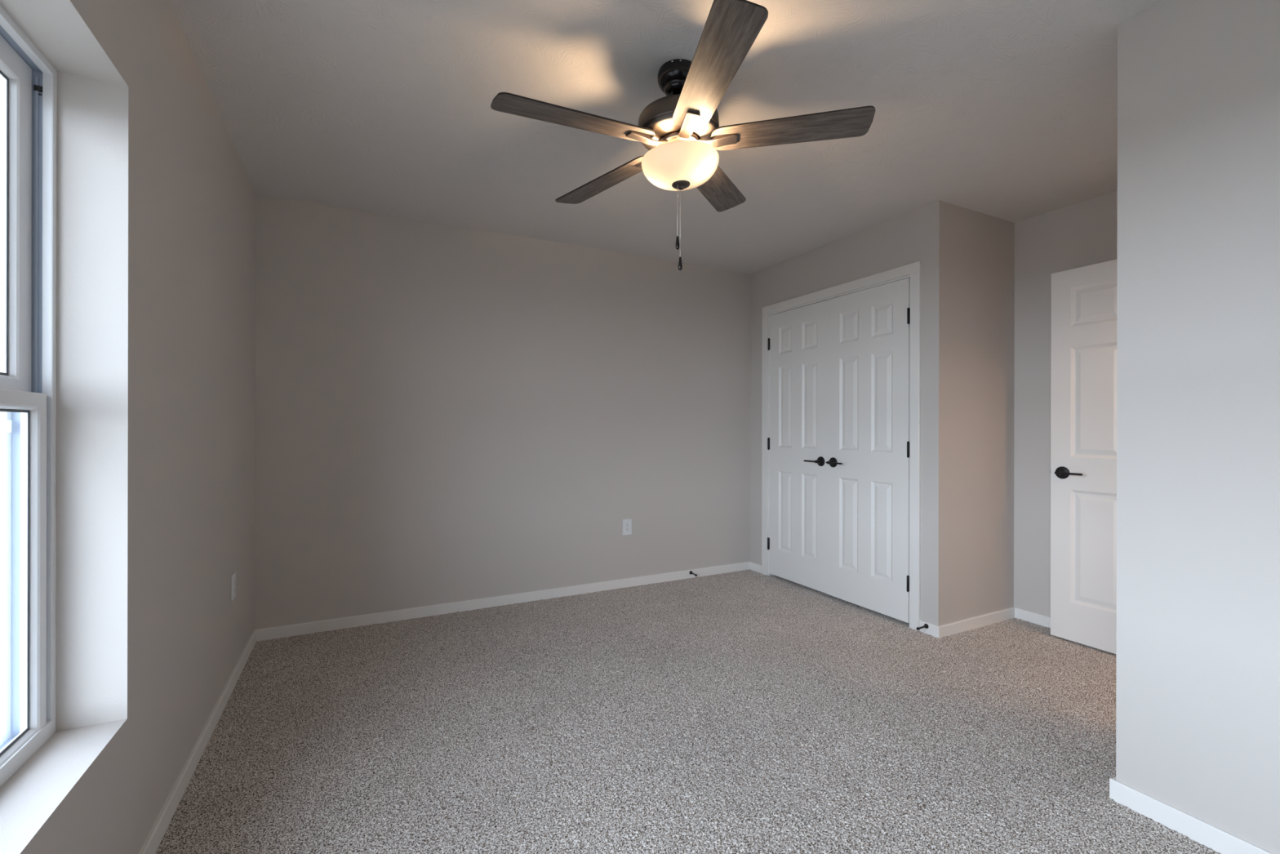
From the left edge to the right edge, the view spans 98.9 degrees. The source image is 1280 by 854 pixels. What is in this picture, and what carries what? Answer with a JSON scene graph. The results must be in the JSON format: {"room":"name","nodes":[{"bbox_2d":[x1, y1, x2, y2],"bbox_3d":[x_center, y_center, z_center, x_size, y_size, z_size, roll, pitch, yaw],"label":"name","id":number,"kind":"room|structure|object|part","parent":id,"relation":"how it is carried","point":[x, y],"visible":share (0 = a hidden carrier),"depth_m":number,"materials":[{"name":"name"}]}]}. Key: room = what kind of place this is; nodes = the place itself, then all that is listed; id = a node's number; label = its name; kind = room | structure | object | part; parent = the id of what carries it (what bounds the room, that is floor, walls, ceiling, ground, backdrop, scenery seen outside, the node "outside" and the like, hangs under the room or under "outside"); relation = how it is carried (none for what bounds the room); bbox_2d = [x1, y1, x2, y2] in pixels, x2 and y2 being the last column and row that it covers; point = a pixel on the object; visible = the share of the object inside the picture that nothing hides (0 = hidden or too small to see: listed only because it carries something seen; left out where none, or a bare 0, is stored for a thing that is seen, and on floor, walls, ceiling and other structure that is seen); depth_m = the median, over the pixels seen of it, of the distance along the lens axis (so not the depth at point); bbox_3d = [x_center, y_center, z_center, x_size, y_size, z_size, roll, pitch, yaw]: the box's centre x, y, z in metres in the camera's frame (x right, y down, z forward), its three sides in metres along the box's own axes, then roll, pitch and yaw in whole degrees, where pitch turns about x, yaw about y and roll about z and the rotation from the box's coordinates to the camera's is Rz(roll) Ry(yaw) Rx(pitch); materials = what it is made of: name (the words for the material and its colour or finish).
{"room":"empty bedroom","nodes":[
{"label":"empty bedroom","id":0,"kind":"room"},
{"bbox_2d":[0,0,254,853],"bbox_3d":[-1.144,-0.053,0.853,0.245,2.440,4.663,0,0,-27],"label":"wall","id":1,"kind":"structure","parent":0,"point":[155,195],"depth_m":1.41,"materials":[{"name":"beige paint"}]},
{"bbox_2d":[0,4,57,786],"bbox_3d":[-1.202,-0.061,0.865,0.082,1.555,0.913,0,0,-27],"label":"window","id":2,"kind":"structure","parent":1,"relation":"in","point":[28,80],"depth_m":1.23,"materials":[{"name":"white plastic"}]},
{"bbox_3d":[-1.211,-0.438,0.860,0.032,0.773,0.884,0,0,-27],"label":"sash","id":3,"kind":"part","parent":2,"relation":"part of","materials":[{"name":"white plastic"}]},
{"bbox_3d":[-1.183,0.317,0.875,0.032,0.788,0.844,0,0,-27],"label":"sash","id":4,"kind":"part","parent":2,"relation":"part of","materials":[{"name":"white plastic"}]},
{"bbox_2d":[138,630,256,853],"bbox_3d":[-1.029,1.136,0.907,0.012,0.063,4.651,0,0,-27],"label":"baseboard","id":5,"kind":"structure","parent":1,"relation":"attached to","point":[151,844],"depth_m":1.84,"materials":[{"name":"white paint"}]},
{"bbox_2d":[231,571,235,600],"bbox_3d":[-1.836,0.717,2.476,0.008,0.115,0.073,0,0,-27],"label":"wall outlet","id":6,"kind":"object","parent":1,"relation":"attached to","point":[233,575],"visible":1,"depth_m":2.46,"materials":[{"name":"white plastic"}]},
{"bbox_2d":[233,577,235,594],"bbox_3d":[-1.834,0.717,2.477,0.002,0.067,0.034,0,0,-27],"label":"receptacle","id":7,"kind":"object","parent":6,"relation":"attached to","point":[233,578],"depth_m":2.47,"materials":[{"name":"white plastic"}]},
{"bbox_2d":[253,193,751,629],"bbox_3d":[-0.353,-0.052,3.944,4.475,2.440,0.115,0,0,-27],"label":"wall","id":8,"kind":"structure","parent":0,"point":[444,413],"depth_m":3.52,"materials":[{"name":"beige paint"}]},
{"bbox_2d":[253,561,750,640],"bbox_3d":[-0.593,1.136,3.751,3.386,0.063,0.012,0,0,-27],"label":"baseboard","id":9,"kind":"structure","parent":8,"relation":"attached to","point":[272,633],"depth_m":3.51,"materials":[{"name":"white paint"}]},
{"bbox_2d":[622,518,631,534],"bbox_3d":[-0.094,0.729,4.009,0.073,0.115,0.008,0,0,-27],"label":"wall outlet","id":10,"kind":"object","parent":8,"relation":"attached to","point":[627,523],"visible":1,"depth_m":4.01,"materials":[{"name":"white plastic"}]},
{"bbox_2d":[625,522,629,531],"bbox_3d":[-0.093,0.729,4.007,0.034,0.067,0.002,0,0,-27],"label":"receptacle","id":11,"kind":"object","parent":10,"relation":"attached to","point":[627,524],"depth_m":4.01,"materials":[{"name":"white plastic"}]},
{"bbox_2d":[168,0,1163,273],"bbox_3d":[1.127,-1.329,2.025,5.351,0.120,4.878,0,0,-27],"label":"ceiling","id":12,"kind":"structure","parent":0,"point":[1004,109],"depth_m":2.15,"materials":[{"name":"white paint"}]},
{"bbox_2d":[490,0,875,270],"bbox_3d":[0.098,-0.916,1.934,1.220,0.710,1.274,0,0,-27],"label":"ceiling fan","id":13,"kind":"object","parent":12,"relation":"hanging from","point":[681,131],"visible":1,"depth_m":1.85,"materials":[{"name":"brown wood"}]},
{"bbox_3d":[-0.201,-0.998,1.778,0.546,0.006,0.140,-3,11,-28],"label":"blade","id":14,"kind":"part","parent":13,"relation":"part of","materials":[{"name":"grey wood"}]},
{"bbox_3d":[-0.135,-1.000,2.226,0.546,0.006,0.140,-3,11,44],"label":"blade","id":15,"kind":"part","parent":13,"relation":"part of","materials":[{"name":"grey wood"}]},
{"bbox_3d":[0.139,-1.032,1.957,0.269,0.025,0.269,-3,0,-27],"label":"motor","id":16,"kind":"part","parent":13,"relation":"part of","materials":[{"name":"brown metal"}]},
{"bbox_3d":[0.144,-0.731,1.956,0.004,0.247,0.004,0,0,-27],"label":"pull chain","id":17,"kind":"part","parent":13,"relation":"part of","materials":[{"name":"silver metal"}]},
{"bbox_3d":[0.144,-0.910,1.956,0.277,0.086,0.277,-3,0,-27],"label":"lamp shade","id":18,"kind":"part","parent":13,"relation":"part of","materials":[{"name":"white glass"}]},
{"bbox_3d":[0.204,-1.016,1.577,0.140,0.006,0.546,8,-2,-9],"label":"blade","id":19,"kind":"part","parent":13,"relation":"part of","materials":[{"name":"brown wood"}]},
{"bbox_3d":[0.311,-1.020,2.302,0.140,0.006,0.546,-14,-5,26],"label":"blade","id":20,"kind":"part","parent":13,"relation":"part of","materials":[{"name":"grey wood"}]},
{"bbox_3d":[0.520,-1.030,1.901,0.546,0.006,0.140,-3,-11,8],"label":"blade","id":21,"kind":"part","parent":13,"relation":"part of","materials":[{"name":"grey wood"}]},
{"bbox_2d":[155,568,1221,853],"bbox_3d":[1.121,1.229,2.026,5.351,0.125,4.878,0,0,-27],"label":"floor","id":22,"kind":"structure","parent":0,"point":[748,711],"depth_m":2.09,"materials":[{"name":"carpet"}]},
{"bbox_2d":[750,200,1014,626],"bbox_3d":[1.615,-0.048,3.960,0.729,2.440,1.653,0,0,-27],"label":"wall","id":23,"kind":"structure","parent":0,"point":[966,256],"depth_m":3.22,"materials":[{"name":"beige paint"}]},
{"bbox_2d":[750,561,761,573],"bbox_3d":[0.945,1.139,4.451,0.012,0.063,0.147,0,0,-27],"label":"baseboard","id":24,"kind":"structure","parent":23,"relation":"attached to","point":[754,566],"depth_m":4.45,"materials":[{"name":"white paint"}]},
{"bbox_2d":[767,299,827,593],"bbox_3d":[1.144,0.133,4.052,0.095,2.034,0.614,0,0,-27],"label":"door","id":25,"kind":"structure","parent":23,"relation":"in","point":[797,341],"depth_m":4.02,"materials":[{"name":"white paint"}]},
{"bbox_3d":[1.198,0.238,3.854,0.011,0.011,0.120,0,0,-27],"label":"lever","id":26,"kind":"part","parent":25,"relation":"part of","materials":[{"name":"black metal"}]},
{"bbox_3d":[1.245,0.238,3.824,0.052,0.068,0.068,0,0,-27],"label":"handle","id":27,"kind":"part","parent":25,"relation":"part of","materials":[{"name":"black metal"}]},
{"bbox_2d":[761,261,920,631],"bbox_3d":[1.347,0.107,3.794,0.130,2.129,1.381,0,0,-27],"label":"door frame","id":28,"kind":"structure","parent":23,"relation":"attached to","point":[913,270],"depth_m":3.20,"materials":[{"name":"white paint"}]},
{"bbox_2d":[826,277,910,622],"bbox_3d":[1.427,0.134,3.491,0.095,2.034,0.638,0,0,-27],"label":"door","id":29,"kind":"structure","parent":23,"relation":"in","point":[868,462],"depth_m":3.46,"materials":[{"name":"white paint"}]},
{"bbox_3d":[1.294,0.238,3.720,0.052,0.068,0.068,0,0,-27],"label":"handle","id":30,"kind":"part","parent":29,"relation":"part of","materials":[{"name":"black metal"}]},
{"bbox_3d":[1.294,0.238,3.658,0.011,0.011,0.134,0,0,-27],"label":"lever","id":31,"kind":"part","parent":29,"relation":"part of","materials":[{"name":"black metal"}]},
{"bbox_2d":[915,623,928,630],"bbox_3d":[1.590,1.128,3.091,0.080,0.027,0.027,0,0,-27],"label":"door stop","id":32,"kind":"object","parent":23,"relation":"attached to","point":[926,625],"visible":1,"depth_m":3.10,"materials":[{"name":"black metal"}]},
{"bbox_2d":[919,619,940,638],"bbox_3d":[1.638,1.141,3.099,0.012,0.063,0.120,0,0,-27],"label":"baseboard","id":33,"kind":"structure","parent":23,"relation":"attached to","point":[934,630],"depth_m":3.08,"materials":[{"name":"white paint"}]},
{"bbox_2d":[939,607,1014,637],"bbox_3d":[1.987,1.141,3.217,0.717,0.063,0.012,0,0,-27],"label":"baseboard","id":34,"kind":"structure","parent":23,"relation":"attached to","point":[966,624],"depth_m":3.20,"materials":[{"name":"white paint"}]},
{"bbox_2d":[1013,191,1117,616],"bbox_3d":[2.677,-0.046,2.814,0.115,2.440,4.663,0,0,-27],"label":"wall","id":35,"kind":"structure","parent":0,"point":[1082,233],"depth_m":3.27,"materials":[{"name":"beige paint"}]},
{"bbox_2d":[1013,606,1050,627],"bbox_3d":[2.562,1.143,2.895,0.012,0.063,1.111,0,0,-27],"label":"baseboard","id":36,"kind":"structure","parent":35,"relation":"attached to","point":[1027,615],"depth_m":3.28,"materials":[{"name":"white paint"}]},
{"bbox_2d":[1115,0,1279,853],"bbox_3d":[1.985,-0.047,0.905,0.115,2.440,1.899,0,0,-27],"label":"wall","id":37,"kind":"structure","parent":0,"point":[1197,644],"depth_m":1.55,"materials":[{"name":"beige paint"}]},
{"bbox_2d":[1109,777,1274,853],"bbox_3d":[1.923,1.142,0.882,0.012,0.063,1.911,0,0,-27],"label":"baseboard","id":38,"kind":"structure","parent":37,"relation":"attached to","point":[1211,836],"depth_m":1.58,"materials":[{"name":"white paint"}]},
{"bbox_3d":[2.239,-0.046,2.039,1.372,2.440,0.115,0,0,-27],"label":"wall","id":39,"kind":"structure","parent":0,"visible":0},
{"bbox_2d":[1050,258,1117,653],"bbox_3d":[2.473,0.150,2.727,0.104,2.023,0.784,0,0,-27],"label":"door","id":40,"kind":"structure","parent":39,"relation":"in","point":[1083,351],"depth_m":2.93,"materials":[{"name":"white paint"}]},
{"bbox_3d":[2.307,0.250,3.009,0.052,0.068,0.068,0,0,-27],"label":"handle","id":41,"kind":"part","parent":40,"relation":"part of","materials":[{"name":"black metal"}]},
{"bbox_3d":[2.306,0.250,2.950,0.011,0.011,0.129,0,0,-27],"label":"lever","id":42,"kind":"part","parent":40,"relation":"part of","materials":[{"name":"black metal"}]}
]}

